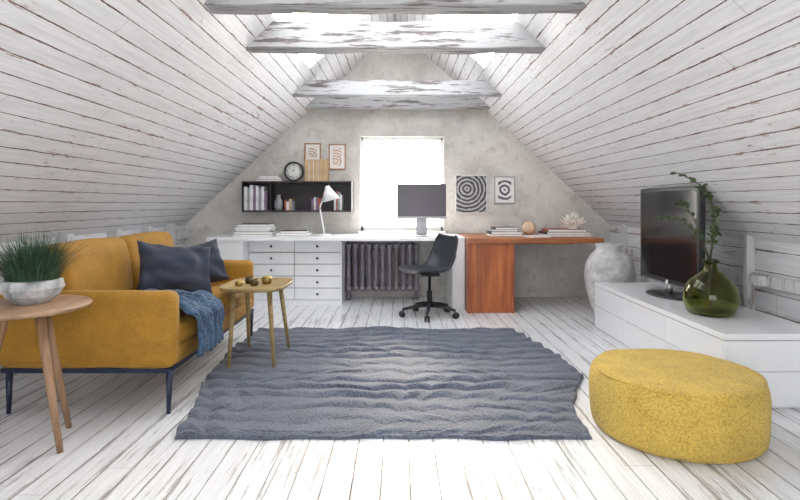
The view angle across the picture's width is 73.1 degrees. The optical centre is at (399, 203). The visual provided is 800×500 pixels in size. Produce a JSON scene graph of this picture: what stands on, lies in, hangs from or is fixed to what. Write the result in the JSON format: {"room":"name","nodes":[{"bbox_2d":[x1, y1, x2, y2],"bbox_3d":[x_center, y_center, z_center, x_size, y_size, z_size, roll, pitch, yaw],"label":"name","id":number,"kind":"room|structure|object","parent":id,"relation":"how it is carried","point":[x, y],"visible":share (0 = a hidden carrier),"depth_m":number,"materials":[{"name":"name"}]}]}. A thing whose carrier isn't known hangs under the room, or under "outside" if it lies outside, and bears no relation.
{"room":"home office","nodes":[
{"label":"home office","id":0,"kind":"room"},
{"bbox_2d":[0,277,64,304],"bbox_3d":[-1.697,0.401,2.500,0.251,0.108,0.253,0,0,0],"label":"bowl","id":1,"kind":"object","parent":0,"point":[35,290],"depth_m":2.41,"materials":[{"name":"ceramic"}]},
{"bbox_2d":[0,225,184,375],"bbox_3d":[-2.550,0.675,2.700,0.001,0.850,7.400,0,0,0],"label":"wall","id":2,"kind":"structure","parent":0,"point":[180,242],"depth_m":4.58,"materials":[{"name":"white wood"}]},
{"bbox_2d":[0,229,188,266],"bbox_3d":[-2.518,0.350,2.695,0.057,0.100,7.390,0,0,0],"label":"rail","id":3,"kind":"object","parent":2,"relation":"attached to","point":[180,234],"visible":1,"depth_m":6.12,"materials":[{"name":"white wood"}]},
{"bbox_2d":[185,52,609,296],"bbox_3d":[-0.030,-0.490,6.480,5.040,3.180,0.160,0,0,0],"label":"wall","id":4,"kind":"structure","parent":0,"point":[475,142],"depth_m":6.40,"materials":[{"name":"paint"}]},
{"bbox_2d":[242,181,353,211],"bbox_3d":[-1.175,-0.085,6.268,1.250,0.350,0.255,0,0,0],"label":"wall shelf","id":5,"kind":"object","parent":4,"relation":"attached to","point":[302,192],"visible":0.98,"depth_m":6.38,"materials":[{"name":"black wood"}]},
{"bbox_2d":[244,185,268,209],"bbox_3d":[-1.653,-0.073,6.275,0.264,0.290,0.200,0,0,0],"label":"books","id":6,"kind":"object","parent":5,"relation":"on","point":[256,197],"visible":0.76,"depth_m":6.17,"materials":[{"name":"white paper"}]},
{"bbox_2d":[247,188,249,209],"bbox_3d":[-1.736,-0.053,6.280,0.029,0.250,0.190,0,0,0],"label":"book","id":7,"kind":"object","parent":6,"relation":"on","point":[248,189],"depth_m":6.19,"materials":[{"name":"white paper"}]},
{"bbox_2d":[253,188,255,209],"bbox_3d":[-1.665,-0.058,6.275,0.029,0.260,0.200,0,0,0],"label":"book","id":8,"kind":"object","parent":6,"relation":"on","point":[254,189],"depth_m":6.18,"materials":[{"name":"paper"}]},
{"bbox_2d":[259,188,260,209],"bbox_3d":[-1.603,-0.053,6.280,0.034,0.250,0.190,0,0,0],"label":"book","id":9,"kind":"object","parent":6,"relation":"on","point":[259,188],"depth_m":6.19,"materials":[{"name":"white paper"}]},
{"bbox_2d":[264,191,268,209],"bbox_3d":[-1.538,-0.038,6.285,0.034,0.220,0.180,0,0,0],"label":"book","id":10,"kind":"object","parent":6,"relation":"on","point":[266,193],"depth_m":6.20,"materials":[{"name":"purple paper"}]},
{"bbox_2d":[256,176,284,180],"bbox_3d":[-1.500,-0.289,6.269,0.301,0.059,0.204,0,0,0],"label":"book stack","id":11,"kind":"object","parent":5,"relation":"on","point":[261,178],"visible":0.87,"depth_m":6.18,"materials":[{"name":"paper"}]},
{"bbox_2d":[274,195,282,209],"bbox_3d":[-1.410,-0.018,6.270,0.110,0.180,0.110,0,0,0],"label":"vase","id":12,"kind":"object","parent":5,"relation":"on","point":[278,203],"visible":0.88,"depth_m":6.23,"materials":[{"name":"grey ceramic"}]},
{"bbox_2d":[284,199,294,209],"bbox_3d":[-1.283,0.007,6.295,0.094,0.130,0.160,0,0,0],"label":"books","id":13,"kind":"object","parent":5,"relation":"on","point":[289,204],"visible":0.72,"depth_m":6.22,"materials":[{"name":"multicoloured paper"}]},
{"bbox_2d":[284,162,303,180],"bbox_3d":[-1.225,-0.374,6.228,0.230,0.231,0.045,0,0,0],"label":"clock","id":14,"kind":"object","parent":5,"relation":"on","point":[293,171],"visible":1,"depth_m":6.24,"materials":[{"name":"paper"}]},
{"bbox_2d":[305,159,308,180],"bbox_3d":[-1.068,-0.385,6.275,0.044,0.250,0.200,0,0,0],"label":"book","id":15,"kind":"object","parent":5,"relation":"on","point":[306,160],"depth_m":6.18,"materials":[{"name":"beige paper"}]},
{"bbox_2d":[309,159,312,180],"bbox_3d":[-1.015,-0.385,6.275,0.044,0.250,0.200,0,0,0],"label":"book","id":16,"kind":"object","parent":5,"relation":"on","point":[310,160],"depth_m":6.18,"materials":[{"name":"beige paper"}]},
{"bbox_2d":[314,159,317,180],"bbox_3d":[-0.962,-0.385,6.275,0.044,0.250,0.200,0,0,0],"label":"book","id":17,"kind":"object","parent":5,"relation":"on","point":[315,160],"depth_m":6.18,"materials":[{"name":"beige paper"}]},
{"bbox_2d":[311,197,321,209],"bbox_3d":[-0.971,-0.003,6.295,0.099,0.150,0.160,0,0,0],"label":"books","id":18,"kind":"object","parent":5,"relation":"on","point":[315,203],"visible":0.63,"depth_m":6.21,"materials":[{"name":"paper"}]},
{"bbox_2d":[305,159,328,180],"bbox_3d":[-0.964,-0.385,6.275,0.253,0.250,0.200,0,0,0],"label":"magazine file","id":19,"kind":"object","parent":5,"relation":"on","point":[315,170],"visible":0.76,"depth_m":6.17,"materials":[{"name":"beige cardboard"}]},
{"bbox_2d":[319,159,322,180],"bbox_3d":[-0.909,-0.385,6.275,0.044,0.250,0.200,0,0,0],"label":"book","id":20,"kind":"object","parent":5,"relation":"on","point":[320,160],"depth_m":6.18,"materials":[{"name":"beige paper"}]},
{"bbox_2d":[323,159,328,180],"bbox_3d":[-0.862,-0.385,6.275,0.049,0.250,0.200,0,0,0],"label":"book","id":21,"kind":"object","parent":5,"relation":"on","point":[325,162],"depth_m":6.18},
{"bbox_2d":[334,191,342,209],"bbox_3d":[-0.714,-0.038,6.290,0.092,0.220,0.170,0,0,0],"label":"books","id":22,"kind":"object","parent":5,"relation":"on","point":[338,203],"visible":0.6,"depth_m":6.21,"materials":[{"name":"white paper"}]},
{"bbox_2d":[304,143,320,161],"bbox_3d":[-1.032,-0.610,6.387,0.195,0.220,0.018,0,0,0],"label":"framed picture","id":23,"kind":"object","parent":4,"relation":"attached to","point":[311,150],"visible":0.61,"depth_m":6.38,"materials":[{"name":"paper"}]},
{"bbox_2d":[309,147,316,156],"bbox_3d":[-1.032,-0.610,6.386,0.095,0.120,0.002,0,0,0],"label":"print","id":24,"kind":"object","parent":23,"relation":"attached to","point":[312,150],"depth_m":6.39},
{"bbox_2d":[328,144,345,169],"bbox_3d":[-0.743,-0.557,6.387,0.205,0.305,0.018,0,0,0],"label":"framed picture","id":25,"kind":"object","parent":4,"relation":"attached to","point":[336,152],"visible":0.9,"depth_m":6.38,"materials":[{"name":"paper"}]},
{"bbox_2d":[333,148,341,165],"bbox_3d":[-0.743,-0.557,6.386,0.105,0.205,0.002,0,0,0],"label":"print","id":26,"kind":"object","parent":25,"relation":"attached to","point":[337,152],"depth_m":6.39},
{"bbox_2d":[361,139,363,230],"bbox_3d":[-0.457,-0.240,6.525,0.035,1.120,0.050,0,0,0],"label":"frame","id":27,"kind":"object","parent":4,"relation":"attached to","point":[362,140],"visible":0.92,"depth_m":6.50,"materials":[{"name":"white paint"}]},
{"bbox_2d":[361,226,442,230],"bbox_3d":[0.023,0.295,6.525,0.994,0.050,0.050,0,0,0],"label":"frame","id":28,"kind":"object","parent":4,"relation":"attached to","point":[365,228],"visible":0.91,"depth_m":6.50,"materials":[{"name":"white paint"}]},
{"bbox_2d":[361,138,442,140],"bbox_3d":[0.023,-0.782,6.525,0.994,0.035,0.050,0,0,0],"label":"window frame","id":29,"kind":"structure","parent":4,"relation":"in","point":[364,139],"depth_m":6.50,"materials":[{"name":"white paint"}]},
{"bbox_2d":[358,231,445,233],"bbox_3d":[0.023,0.335,6.435,1.034,0.030,0.130,0,0,0],"label":"trim","id":30,"kind":"structure","parent":4,"relation":"attached to","point":[359,232],"depth_m":6.37,"materials":[{"name":"white paint"}]},
{"bbox_2d":[440,138,442,229],"bbox_3d":[0.502,-0.240,6.525,0.035,1.120,0.050,0,0,0],"label":"frame","id":31,"kind":"object","parent":4,"relation":"attached to","point":[441,140],"visible":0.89,"depth_m":6.50,"materials":[{"name":"white paint"}]},
{"bbox_2d":[455,175,486,212],"bbox_3d":[0.843,-0.117,6.387,0.375,0.455,0.018,0,0,0],"label":"poster","id":32,"kind":"object","parent":4,"relation":"attached to","point":[470,190],"visible":1,"depth_m":6.38,"materials":[{"name":"paper"}]},
{"bbox_2d":[494,176,514,203],"bbox_3d":[1.238,-0.165,6.387,0.245,0.320,0.018,0,0,0],"label":"poster","id":33,"kind":"object","parent":4,"relation":"attached to","point":[504,186],"visible":1,"depth_m":6.38,"materials":[{"name":"paper"}]},
{"bbox_2d":[498,180,510,199],"bbox_3d":[1.238,-0.165,6.386,0.155,0.230,0.002,0,0,0],"label":"print","id":34,"kind":"object","parent":33,"relation":"attached to","point":[504,186],"depth_m":6.39},
{"bbox_2d":[0,297,799,499],"bbox_3d":[-0.030,1.150,2.750,5.240,0.100,7.500,0,0,0],"label":"floor","id":35,"kind":"structure","parent":0,"point":[120,444],"depth_m":2.34,"materials":[{"name":"white wood"}]},
{"bbox_2d":[0,294,92,453],"bbox_3d":[-1.700,0.779,2.460,0.524,0.648,0.524,0,0,0],"label":"side table","id":36,"kind":"object","parent":35,"relation":"on","point":[42,313],"visible":0.88,"depth_m":2.41,"materials":[{"name":"brown wood"}]},
{"bbox_2d":[0,228,103,304],"bbox_3d":[-1.691,0.282,2.507,0.655,0.345,0.605,0,0,0],"label":"potted grass","id":37,"kind":"object","parent":36,"relation":"on","point":[31,276],"depth_m":2.42,"materials":[{"name":"plant"}]},
{"bbox_2d":[56,233,73,242],"bbox_3d":[-2.504,0.660,4.040,0.088,0.880,0.080,0,0,0],"label":"stud","id":38,"kind":"object","parent":35,"relation":"on","point":[63,235],"visible":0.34,"depth_m":4.00,"materials":[{"name":"white wood"}]},
{"bbox_2d":[107,229,121,236],"bbox_3d":[-2.504,0.660,4.740,0.088,0.880,0.080,0,0,0],"label":"stud","id":39,"kind":"object","parent":35,"relation":"on","point":[113,232],"visible":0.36,"depth_m":4.70,"materials":[{"name":"white wood"}]},
{"bbox_2d":[0,232,253,413],"bbox_3d":[-1.636,0.655,3.630,0.947,0.891,1.676,0,0,0],"label":"sofa","id":40,"kind":"object","parent":35,"relation":"on","point":[124,329],"visible":0.65,"depth_m":2.81,"materials":[{"name":"yellow fabric"}]},
{"bbox_2d":[40,237,133,289],"bbox_3d":[-1.891,0.452,3.272,0.239,0.479,0.737,-9,0,0],"label":"cushion","id":41,"kind":"object","parent":40,"relation":"on","point":[111,267],"depth_m":3.23,"materials":[{"name":"yellow fabric"}]},
{"bbox_2d":[118,232,173,289],"bbox_3d":[-1.889,0.451,3.988,0.239,0.478,0.744,-9,0,0],"label":"cushion","id":42,"kind":"object","parent":40,"relation":"on","point":[162,238],"depth_m":3.71,"materials":[{"name":"yellow fabric"}]},
{"bbox_2d":[136,240,212,293],"bbox_3d":[-1.523,0.432,3.657,0.529,0.390,0.251,0,0,-36],"label":"throw pillow","id":43,"kind":"object","parent":40,"relation":"on","point":[162,267],"visible":0.92,"depth_m":3.58,"materials":[{"name":"fabric"}]},
{"bbox_2d":[146,288,224,357],"bbox_3d":[-1.353,0.672,3.201,0.551,0.374,0.544,0,0,0],"label":"throw blanket","id":44,"kind":"object","parent":40,"relation":"on","point":[208,310],"visible":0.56,"depth_m":3.14,"materials":[{"name":"blue fabric"}]},
{"bbox_2d":[179,308,197,341],"bbox_3d":[-1.572,0.702,3.268,0.818,0.180,0.756,0,0,0],"label":"seat cushion","id":45,"kind":"object","parent":40,"relation":"on","point":[188,331],"depth_m":3.04,"materials":[{"name":"yellow fabric"}]},
{"bbox_2d":[187,238,229,282],"bbox_3d":[-1.523,0.455,4.078,0.235,0.372,0.408,0,0,28],"label":"throw pillow","id":46,"kind":"object","parent":40,"relation":"on","point":[217,272],"visible":0.28,"depth_m":4.13,"materials":[{"name":"fabric"}]},
{"bbox_2d":[211,283,251,313],"bbox_3d":[-1.573,0.703,3.992,0.814,0.181,0.754,0,0,0],"label":"seat cushion","id":47,"kind":"object","parent":40,"relation":"on","point":[240,306],"depth_m":3.91,"materials":[{"name":"yellow fabric"}]},
{"bbox_2d":[141,226,152,232],"bbox_3d":[-2.504,0.660,5.340,0.088,0.880,0.080,0,0,0],"label":"stud","id":48,"kind":"object","parent":35,"relation":"on","point":[145,228],"visible":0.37,"depth_m":5.30,"materials":[{"name":"white wood"}]},
{"bbox_2d":[165,224,175,246],"bbox_3d":[-2.504,0.660,5.890,0.088,0.880,0.080,0,0,0],"label":"stud","id":49,"kind":"object","parent":35,"relation":"on","point":[171,228],"visible":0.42,"depth_m":5.85,"materials":[{"name":"white wood"}]},
{"bbox_2d":[206,234,464,309],"bbox_3d":[-0.672,0.725,5.990,2.695,0.750,0.740,0,0,0],"label":"desk","id":50,"kind":"object","parent":35,"relation":"on","point":[316,264],"visible":0.75,"depth_m":5.84,"materials":[{"name":"paint"}]},
{"bbox_2d":[233,223,276,236],"bbox_3d":[-1.579,0.283,5.920,0.421,0.132,0.301,0,0,0],"label":"book stack","id":51,"kind":"object","parent":50,"relation":"on","point":[246,229],"visible":0.95,"depth_m":5.79,"materials":[{"name":"paper"}]},
{"bbox_2d":[276,230,311,236],"bbox_3d":[-1.149,0.319,5.880,0.378,0.061,0.285,0,0,0],"label":"pile","id":52,"kind":"object","parent":50,"relation":"on","point":[284,233],"visible":1,"depth_m":5.76,"materials":[{"name":"paper"}]},
{"bbox_2d":[317,185,339,235],"bbox_3d":[-0.793,0.071,6.000,0.251,0.557,0.210,0,0,0],"label":"desk lamp","id":53,"kind":"object","parent":50,"relation":"on","point":[329,194],"visible":1,"depth_m":5.96,"materials":[{"name":"white metal"}]},
{"bbox_2d":[400,235,429,236],"bbox_3d":[0.160,0.343,5.780,0.320,0.014,0.100,0,0,0],"label":"keyboard","id":54,"kind":"object","parent":50,"relation":"on","point":[401,235],"visible":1,"depth_m":5.73,"materials":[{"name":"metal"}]},
{"bbox_2d":[397,184,445,235],"bbox_3d":[0.240,0.062,6.025,0.550,0.575,0.190,0,0,0],"label":"computer monitor","id":55,"kind":"object","parent":50,"relation":"on","point":[420,202],"visible":0.89,"depth_m":6.01,"materials":[{"name":"metal"}]},
{"bbox_2d":[346,243,419,299],"bbox_3d":[-0.200,0.777,6.270,0.854,0.645,0.164,0,0,0],"label":"radiator","id":56,"kind":"object","parent":35,"relation":"on","point":[355,287],"visible":1,"depth_m":6.19,"materials":[{"name":"metal"}]},
{"bbox_2d":[174,326,592,440],"bbox_3d":[-0.047,1.073,3.615,2.443,0.052,2.243,0,0,0],"label":"rug","id":57,"kind":"object","parent":35,"relation":"on","point":[373,382],"visible":0.97,"depth_m":3.14,"materials":[{"name":"grey fabric"}]},
{"bbox_2d":[219,277,292,367],"bbox_3d":[-1.000,0.822,3.800,0.443,0.533,0.556,0,0,0],"label":"tray table","id":58,"kind":"object","parent":57,"relation":"on","point":[277,284],"visible":0.79,"depth_m":3.65,"materials":[{"name":"beige wood"}]},
{"bbox_2d":[235,281,242,285],"bbox_3d":[-1.120,0.554,3.760,0.056,0.035,0.056,0,0,0],"label":"candle cup","id":59,"kind":"object","parent":58,"relation":"on","point":[237,283],"visible":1,"depth_m":3.74,"materials":[{"name":"gold metal"}]},
{"bbox_2d":[245,276,253,283],"bbox_3d":[-1.080,0.546,3.880,0.064,0.050,0.064,0,0,0],"label":"candle cup","id":60,"kind":"object","parent":58,"relation":"on","point":[247,278],"visible":0.73,"depth_m":3.85,"materials":[{"name":"brown metal"}]},
{"bbox_2d":[250,279,258,285],"bbox_3d":[-1.020,0.549,3.780,0.060,0.045,0.060,0,0,0],"label":"candle cup","id":61,"kind":"object","parent":58,"relation":"on","point":[253,282],"visible":1,"depth_m":3.76,"materials":[{"name":"brown metal"}]},
{"bbox_2d":[219,277,292,292],"bbox_3d":[-1.000,0.570,3.800,0.443,0.030,0.556,0,0,0],"label":"tray","id":62,"kind":"object","parent":58,"relation":"on","point":[277,284],"depth_m":3.73,"materials":[{"name":"beige wood"}]},
{"bbox_2d":[262,275,271,283],"bbox_3d":[-0.955,0.544,3.870,0.070,0.055,0.070,0,0,0],"label":"candle cup","id":63,"kind":"object","parent":58,"relation":"on","point":[267,279],"visible":1,"depth_m":3.84,"materials":[{"name":"gold metal"}]},
{"bbox_2d":[398,233,459,321],"bbox_3d":[0.278,0.701,5.296,0.584,0.799,0.592,0,0,-8],"label":"office chair","id":64,"kind":"object","parent":35,"relation":"on","point":[442,256],"visible":1,"depth_m":5.36,"materials":[{"name":"black plastic"}]},
{"bbox_2d":[458,233,603,312],"bbox_3d":[1.365,0.723,5.895,1.370,0.755,0.950,0,0,0],"label":"wooden desk","id":65,"kind":"object","parent":35,"relation":"on","point":[489,260],"visible":0.76,"depth_m":5.45,"materials":[{"name":"brown wood"}]},
{"bbox_2d":[486,227,521,235],"bbox_3d":[1.131,0.297,5.880,0.343,0.094,0.271,0,0,0],"label":"book stack","id":66,"kind":"object","parent":65,"relation":"on","point":[495,231],"visible":1,"depth_m":5.77,"materials":[{"name":"paper"}]},
{"bbox_2d":[522,222,535,234],"bbox_3d":[1.420,0.270,5.950,0.150,0.150,0.150,0,0,0],"label":"ball","id":67,"kind":"object","parent":65,"relation":"on","point":[528,228],"visible":0.91,"depth_m":5.90,"materials":[{"name":"beige wood"}]},
{"bbox_2d":[523,235,550,237],"bbox_3d":[1.420,0.338,5.619,0.200,0.014,0.222,0,0,-15],"label":"notebook","id":68,"kind":"object","parent":65,"relation":"on","point":[530,236],"visible":1,"depth_m":5.53,"materials":[{"name":"paper"}]},
{"bbox_2d":[538,228,590,236],"bbox_3d":[1.780,0.307,5.880,0.481,0.074,0.321,0,0,0],"label":"book stack","id":69,"kind":"object","parent":65,"relation":"on","point":[553,232],"visible":0.98,"depth_m":5.74,"materials":[{"name":"paper"}]},
{"bbox_2d":[559,211,585,228],"bbox_3d":[1.863,0.174,5.891,0.280,0.188,0.208,0,0,0],"label":"ornament","id":70,"kind":"object","parent":69,"relation":"on","point":[572,222],"visible":1,"depth_m":5.85,"materials":[{"name":"white ceramic"}]},
{"bbox_2d":[584,243,635,313],"bbox_3d":[1.985,0.738,5.120,0.460,0.725,0.460,0,0,0],"label":"ceramic urn","id":71,"kind":"object","parent":35,"relation":"on","point":[608,262],"visible":0.67,"depth_m":4.98,"materials":[{"name":"white ceramic"}]},
{"bbox_2d":[621,224,627,250],"bbox_3d":[2.459,0.660,5.925,0.058,0.880,0.050,0,0,0],"label":"stud","id":72,"kind":"object","parent":35,"relation":"on","point":[624,229],"visible":0.34,"depth_m":5.90,"materials":[{"name":"white wood"}]},
{"bbox_2d":[641,276,648,281],"bbox_3d":[2.459,0.660,5.425,0.058,0.880,0.050,0,0,0],"label":"stud","id":73,"kind":"object","parent":35,"relation":"on","point":[643,279],"visible":0.02,"depth_m":5.40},
{"bbox_2d":[589,349,771,463],"bbox_3d":[1.345,0.944,2.642,0.799,0.312,0.790,0,0,0],"label":"pouf","id":74,"kind":"object","parent":35,"relation":"on","point":[687,406],"visible":1,"depth_m":2.35,"materials":[{"name":"yellow fabric"}]},
{"bbox_2d":[595,282,799,407],"bbox_3d":[2.040,0.900,3.865,0.600,0.400,1.930,0,0,0],"label":"tv stand","id":75,"kind":"object","parent":35,"relation":"on","point":[768,345],"visible":0.75,"depth_m":3.25,"materials":[{"name":"white wood"}]},
{"bbox_2d":[640,186,704,300],"bbox_3d":[2.065,0.287,4.140,0.292,0.825,0.910,0,0,0],"label":"television","id":76,"kind":"object","parent":75,"relation":"on","point":[670,255],"visible":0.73,"depth_m":4.07,"materials":[{"name":"metal"}]},
{"bbox_2d":[683,259,739,317],"bbox_3d":[1.980,0.526,3.440,0.320,0.348,0.320,0,0,0],"label":"glass jug","id":77,"kind":"object","parent":75,"relation":"on","point":[709,292],"visible":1,"depth_m":3.33,"materials":[{"name":"green glass"}]},
{"bbox_2d":[658,172,721,259],"bbox_3d":[1.835,0.221,3.427,0.435,0.858,0.149,0,0,0],"label":"leafy branch","id":78,"kind":"object","parent":77,"relation":"in","point":[714,231],"visible":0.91,"depth_m":3.44,"materials":[{"name":"green plant"}]},
{"bbox_2d":[743,235,754,309],"bbox_3d":[2.459,0.660,3.805,0.058,0.880,0.050,0,0,0],"label":"stud","id":79,"kind":"object","parent":35,"relation":"on","point":[748,240],"visible":0.44,"depth_m":3.78,"materials":[{"name":"white wood"}]},
{"bbox_2d":[0,0,799,243],"bbox_3d":[-0.030,-0.937,2.700,5.122,2.374,7.400,0,0,0],"label":"ceiling","id":80,"kind":"structure","parent":0,"point":[126,115],"depth_m":3.36,"materials":[{"name":"white wood"}]},
{"bbox_2d":[279,13,291,20],"bbox_3d":[-0.452,-1.740,3.950,0.880,0.819,0.053,0,0,0],"label":"rafter","id":81,"kind":"object","parent":80,"relation":"attached to","point":[282,17],"visible":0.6,"depth_m":3.93,"materials":[{"name":"white paint"}]},
{"bbox_2d":[308,15,364,64],"bbox_3d":[-0.452,-1.740,5.200,0.880,0.819,0.053,0,0,0],"label":"rafter","id":82,"kind":"object","parent":80,"relation":"attached to","point":[359,17],"visible":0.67,"depth_m":5.18,"materials":[{"name":"white paint"}]},
{"bbox_2d":[204,0,585,14],"bbox_3d":[-0.030,-1.197,3.060,2.152,0.205,0.176,0,0,0],"label":"ceiling beam","id":83,"kind":"structure","parent":80,"relation":"attached to","point":[233,7],"depth_m":3.01,"materials":[{"name":"white wood"}]},
{"bbox_2d":[246,21,545,53],"bbox_3d":[-0.030,-1.192,3.878,2.152,0.198,0.179,0,0,0],"label":"ceiling beam","id":84,"kind":"structure","parent":80,"relation":"attached to","point":[295,37],"depth_m":3.80,"materials":[{"name":"white wood"}]},
{"bbox_2d":[292,80,501,97],"bbox_3d":[-0.029,-1.175,5.516,2.153,0.159,0.145,0,0,0],"label":"ceiling beam","id":85,"kind":"structure","parent":80,"relation":"attached to","point":[314,88],"depth_m":5.45,"materials":[{"name":"white wood"}]},
{"bbox_2d":[305,97,489,109],"bbox_3d":[-0.030,-1.172,6.220,2.152,0.152,0.135,0,0,0],"label":"ceiling beam","id":86,"kind":"structure","parent":80,"relation":"attached to","point":[411,103],"depth_m":6.16,"materials":[{"name":"white wood"}]},
{"bbox_2d":[428,15,485,64],"bbox_3d":[0.392,-1.740,5.200,0.881,0.821,0.056,0,0,0],"label":"rafter","id":87,"kind":"object","parent":80,"relation":"attached to","point":[477,57],"visible":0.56,"depth_m":5.18,"materials":[{"name":"white paint"}]},
{"bbox_2d":[502,15,512,21],"bbox_3d":[0.392,-1.740,3.950,0.881,0.821,0.056,0,0,0],"label":"rafter","id":88,"kind":"object","parent":80,"relation":"attached to","point":[508,17],"visible":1,"depth_m":3.93,"materials":[{"name":"white paint"}]},
{"bbox_2d":[610,225,799,323],"bbox_3d":[2.490,0.675,2.700,0.001,0.850,7.400,0,0,0],"label":"wall","id":89,"kind":"structure","parent":0,"point":[777,259],"depth_m":3.69,"materials":[{"name":"white wood"}]},
{"bbox_2d":[625,248,799,294],"bbox_3d":[2.471,0.520,2.695,0.032,0.080,7.390,0,0,0],"label":"rail","id":90,"kind":"object","parent":89,"relation":"attached to","point":[782,284],"visible":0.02,"depth_m":3.58,"materials":[{"name":"white wood"}]},
{"bbox_2d":[749,274,767,285],"bbox_3d":[2.435,0.515,3.650,0.090,0.070,0.100,0,0,0],"label":"tie","id":91,"kind":"object","parent":90,"relation":"attached to","point":[754,279],"visible":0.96,"depth_m":3.61,"materials":[{"name":"white wood"}]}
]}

